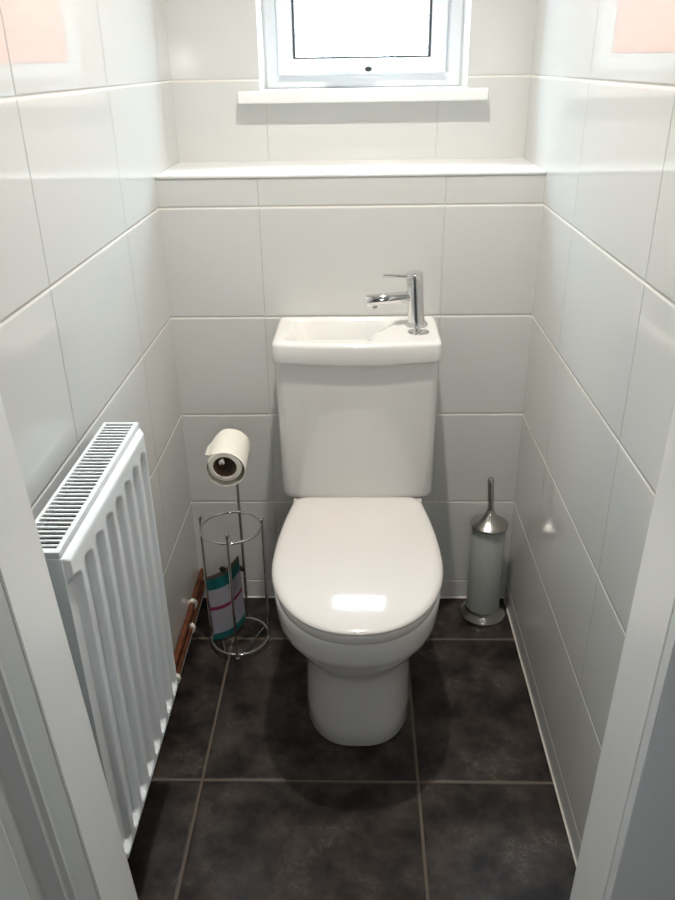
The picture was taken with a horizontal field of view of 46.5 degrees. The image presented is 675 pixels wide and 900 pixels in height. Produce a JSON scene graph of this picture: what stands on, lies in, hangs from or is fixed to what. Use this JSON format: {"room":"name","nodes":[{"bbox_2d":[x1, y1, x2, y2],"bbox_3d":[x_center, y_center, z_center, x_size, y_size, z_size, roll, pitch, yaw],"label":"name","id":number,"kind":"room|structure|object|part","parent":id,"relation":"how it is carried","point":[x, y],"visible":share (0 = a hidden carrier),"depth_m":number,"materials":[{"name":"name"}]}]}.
{"room":"bathroom","nodes":[
{"label":"bathroom","id":0,"kind":"room"},
{"bbox_2d":[0,0,198,651],"bbox_3d":[-0.466,-0.537,1.428,0.120,2.400,1.604,0,26,2],"label":"wall","id":1,"kind":"structure","parent":0,"point":[88,127],"depth_m":1.28,"materials":[{"name":"tile"}]},
{"bbox_2d":[35,422,177,858],"bbox_3d":[-0.362,0.308,1.246,0.091,0.598,0.388,0,26,2],"label":"radiator","id":2,"kind":"object","parent":1,"relation":"attached to","point":[97,532],"visible":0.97,"depth_m":1.17,"materials":[{"name":"white metal"}]},
{"bbox_3d":[-0.359,0.375,1.070,0.059,0.542,0.004,0,26,2],"label":"panel","id":3,"kind":"part","parent":2,"relation":"part of","materials":[{"name":"white metal"}]},
{"bbox_2d":[35,422,138,558],"bbox_3d":[-0.359,0.046,1.120,0.058,0.016,0.382,0,26,2],"label":"grille","id":4,"kind":"object","parent":2,"relation":"attached to","point":[72,544],"depth_m":1.09,"materials":[{"name":"white metal"}]},
{"bbox_3d":[-0.350,0.207,1.410,0.059,0.542,0.004,0,26,2],"label":"panel","id":5,"kind":"part","parent":2,"relation":"part of","materials":[{"name":"white metal"}]},
{"bbox_2d":[174,568,203,666],"bbox_3d":[-0.366,0.495,1.705,0.058,0.147,0.980,0,26,2],"label":"copper pipe","id":6,"kind":"object","parent":1,"relation":"attached to","point":[192,603],"visible":0.3,"depth_m":1.99,"materials":[{"name":"brown metal"}]},
{"bbox_2d":[176,580,204,683],"bbox_3d":[-0.383,0.606,1.703,0.023,0.026,1.084,0,26,2],"label":"copper pipe","id":7,"kind":"object","parent":1,"relation":"attached to","point":[191,628],"visible":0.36,"depth_m":1.98,"materials":[{"name":"brown metal"}]},
{"bbox_2d":[163,0,536,161],"bbox_3d":[0.027,-1.239,1.817,0.846,1.500,0.260,0,26,2],"label":"wall","id":8,"kind":"structure","parent":0,"point":[216,48],"depth_m":1.88,"materials":[{"name":"tile"}]},
{"bbox_2d":[237,86,488,103],"bbox_3d":[0.061,-0.878,1.939,0.587,0.027,0.233,0,26,2],"label":"window sill","id":9,"kind":"structure","parent":8,"relation":"attached to","point":[418,93],"depth_m":1.84,"materials":[{"name":"white paint"}]},
{"bbox_2d":[263,0,463,88],"bbox_3d":[0.059,-1.253,1.839,0.489,0.735,0.100,0,26,2],"label":"window","id":10,"kind":"structure","parent":8,"relation":"in","point":[441,65],"depth_m":1.95,"materials":[{"name":"white plastic"}]},
{"bbox_3d":[0.034,-0.945,1.950,0.126,0.023,0.024,0,26,2],"label":"handle","id":11,"kind":"part","parent":10,"relation":"part of","materials":[{"name":"white plastic"}]},
{"bbox_2d":[155,174,545,596],"bbox_3d":[0.037,-0.147,2.067,0.846,1.120,0.258,0,26,2],"label":"wall","id":12,"kind":"structure","parent":0,"point":[242,255],"depth_m":1.83,"materials":[{"name":"tile"}]},
{"bbox_2d":[155,158,545,178],"bbox_3d":[0.028,-0.652,1.817,0.846,0.007,0.261,0,26,2],"label":"ledge","id":13,"kind":"object","parent":12,"relation":"on","point":[471,166],"visible":1,"depth_m":1.77,"materials":[{"name":"white paint"}]},
{"bbox_2d":[127,598,575,899],"bbox_3d":[0.032,0.653,1.825,1.086,0.100,1.400,0,26,2],"label":"floor","id":14,"kind":"structure","parent":0,"point":[246,799],"depth_m":1.62,"materials":[{"name":"tile"}]},
{"bbox_2d":[180,596,202,675],"bbox_3d":[-0.392,0.651,1.724,0.004,0.004,1.085,0,26,2],"label":"sealant","id":15,"kind":"structure","parent":14,"relation":"on","point":[202,596],"depth_m":2.04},
{"bbox_2d":[197,458,271,660],"bbox_3d":[-0.255,0.244,1.918,0.152,0.558,0.152,13,29,26],"label":"stand","id":16,"kind":"object","parent":14,"relation":"on","point":[260,519],"visible":0.94,"depth_m":1.95,"materials":[{"name":"silver metal"}]},
{"bbox_3d":[-0.329,0.327,1.965,0.007,0.356,0.007,0,26,2],"label":"post","id":17,"kind":"part","parent":16,"relation":"part of","materials":[{"name":"silver metal"}]},
{"bbox_2d":[206,555,245,639],"bbox_3d":[-0.277,0.378,2.013,0.109,0.216,0.027,-21,32,-35],"label":"packet","id":18,"kind":"object","parent":16,"relation":"in","point":[218,586],"visible":0.92,"depth_m":2.00,"materials":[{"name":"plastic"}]},
{"bbox_2d":[205,429,250,486],"bbox_3d":[-0.254,0.017,1.815,0.095,0.101,0.115,0,26,2],"label":"toilet roll","id":19,"kind":"object","parent":16,"relation":"hanging from","point":[233,445],"visible":1,"depth_m":1.79,"materials":[{"name":"white paper"}]},
{"bbox_3d":[-0.253,0.361,1.891,0.007,0.356,0.007,0,26,2],"label":"post","id":20,"kind":"part","parent":16,"relation":"part of","materials":[{"name":"silver metal"}]},
{"bbox_3d":[-0.178,0.330,1.954,0.007,0.356,0.007,0,26,2],"label":"post","id":21,"kind":"part","parent":16,"relation":"part of","materials":[{"name":"silver metal"}]},
{"bbox_2d":[203,596,503,597],"bbox_3d":[0.042,0.411,2.197,0.846,0.004,0.004,0,26,2],"label":"sealant","id":22,"kind":"structure","parent":14,"relation":"on","point":[203,596],"depth_m":2.19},
{"bbox_2d":[272,270,442,745],"bbox_3d":[0.042,0.144,1.688,0.367,0.932,0.673,0,26,2],"label":"toilet","id":23,"kind":"object","parent":14,"relation":"on","point":[357,564],"visible":1,"depth_m":1.69,"materials":[{"name":"white ceramic"}]},
{"bbox_2d":[272,316,441,365],"bbox_3d":[0.043,-0.235,1.756,0.367,0.068,0.216,0,26,2],"label":"basin","id":24,"kind":"object","parent":23,"relation":"in","point":[368,340],"depth_m":1.68,"materials":[{"name":"white ceramic"}]},
{"bbox_3d":[0.041,0.214,1.617,0.347,0.029,0.484,0,26,2],"label":"lid","id":25,"kind":"part","parent":23,"relation":"part of","materials":[{"name":"white plastic"}]},
{"bbox_3d":[0.041,0.240,1.630,0.337,0.025,0.474,0,26,2],"label":"seat","id":26,"kind":"part","parent":23,"relation":"part of","materials":[{"name":"white plastic"}]},
{"bbox_2d":[366,270,427,327],"bbox_3d":[0.132,-0.334,1.741,0.140,0.123,0.051,0,26,2],"label":"tap","id":27,"kind":"object","parent":23,"relation":"on","point":[414,295],"depth_m":1.72,"materials":[{"name":"silver metal"}]},
{"bbox_2d":[460,477,508,626],"bbox_3d":[0.388,0.255,2.036,0.120,0.416,0.120,0,26,2],"label":"toilet brush","id":28,"kind":"object","parent":14,"relation":"on","point":[482,607],"visible":1,"depth_m":2.02,"materials":[{"name":"metal"}]},
{"bbox_2d":[467,528,505,613],"bbox_3d":[0.389,0.306,2.061,0.086,0.254,0.086,0,26,2],"label":"canister","id":29,"kind":"object","parent":28,"relation":"on","point":[487,544],"depth_m":2.03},
{"bbox_3d":[0.387,0.170,1.994,0.096,0.048,0.096,0,26,2],"label":"lid","id":30,"kind":"part","parent":28,"relation":"part of","materials":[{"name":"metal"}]},
{"bbox_3d":[0.384,0.111,1.964,0.021,0.095,0.016,0,26,2],"label":"handle","id":31,"kind":"part","parent":28,"relation":"part of","materials":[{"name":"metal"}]},
{"bbox_2d":[503,597,576,866],"bbox_3d":[0.450,0.649,1.700,0.004,0.004,1.085,0,26,2],"label":"sealant","id":32,"kind":"structure","parent":14,"relation":"on","point":[564,820],"depth_m":1.71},
{"bbox_2d":[505,0,674,862],"bbox_3d":[0.500,-0.540,1.401,0.120,2.400,1.604,0,26,2],"label":"wall","id":33,"kind":"structure","parent":0,"point":[599,395],"depth_m":1.37,"materials":[{"name":"tile"}]},
{"bbox_3d":[0.017,-0.164,0.656,2.600,2.400,0.087,0,26,2],"label":"wall","id":34,"kind":"structure","parent":0,"visible":0},
{"bbox_2d":[0,395,137,899],"bbox_3d":[-0.339,0.002,0.749,0.119,2.030,0.091,0,26,2],"label":"door frame","id":35,"kind":"structure","parent":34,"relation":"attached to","point":[25,579],"depth_m":0.87,"materials":[{"name":"white paint"}]},
{"bbox_2d":[0,581,97,899],"bbox_3d":[-0.361,0.172,0.447,0.148,1.977,0.600,0,26,2],"label":"door","id":36,"kind":"structure","parent":35,"relation":"attached to","point":[42,857],"depth_m":0.80,"materials":[{"name":"grey paint"}]},
{"bbox_2d":[570,404,674,899],"bbox_3d":[0.334,0.000,0.730,0.061,2.030,0.091,0,26,2],"label":"door frame","id":37,"kind":"structure","parent":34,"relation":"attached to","point":[653,604],"depth_m":0.85,"materials":[{"name":"white paint"}]},
{"bbox_2d":[604,606,674,899],"bbox_3d":[0.380,0.011,0.673,0.156,2.060,0.018,0,26,2],"label":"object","id":38,"kind":"structure","parent":34,"relation":"attached to","point":[643,865],"depth_m":0.85,"materials":[{"name":"white paint"}]}
]}

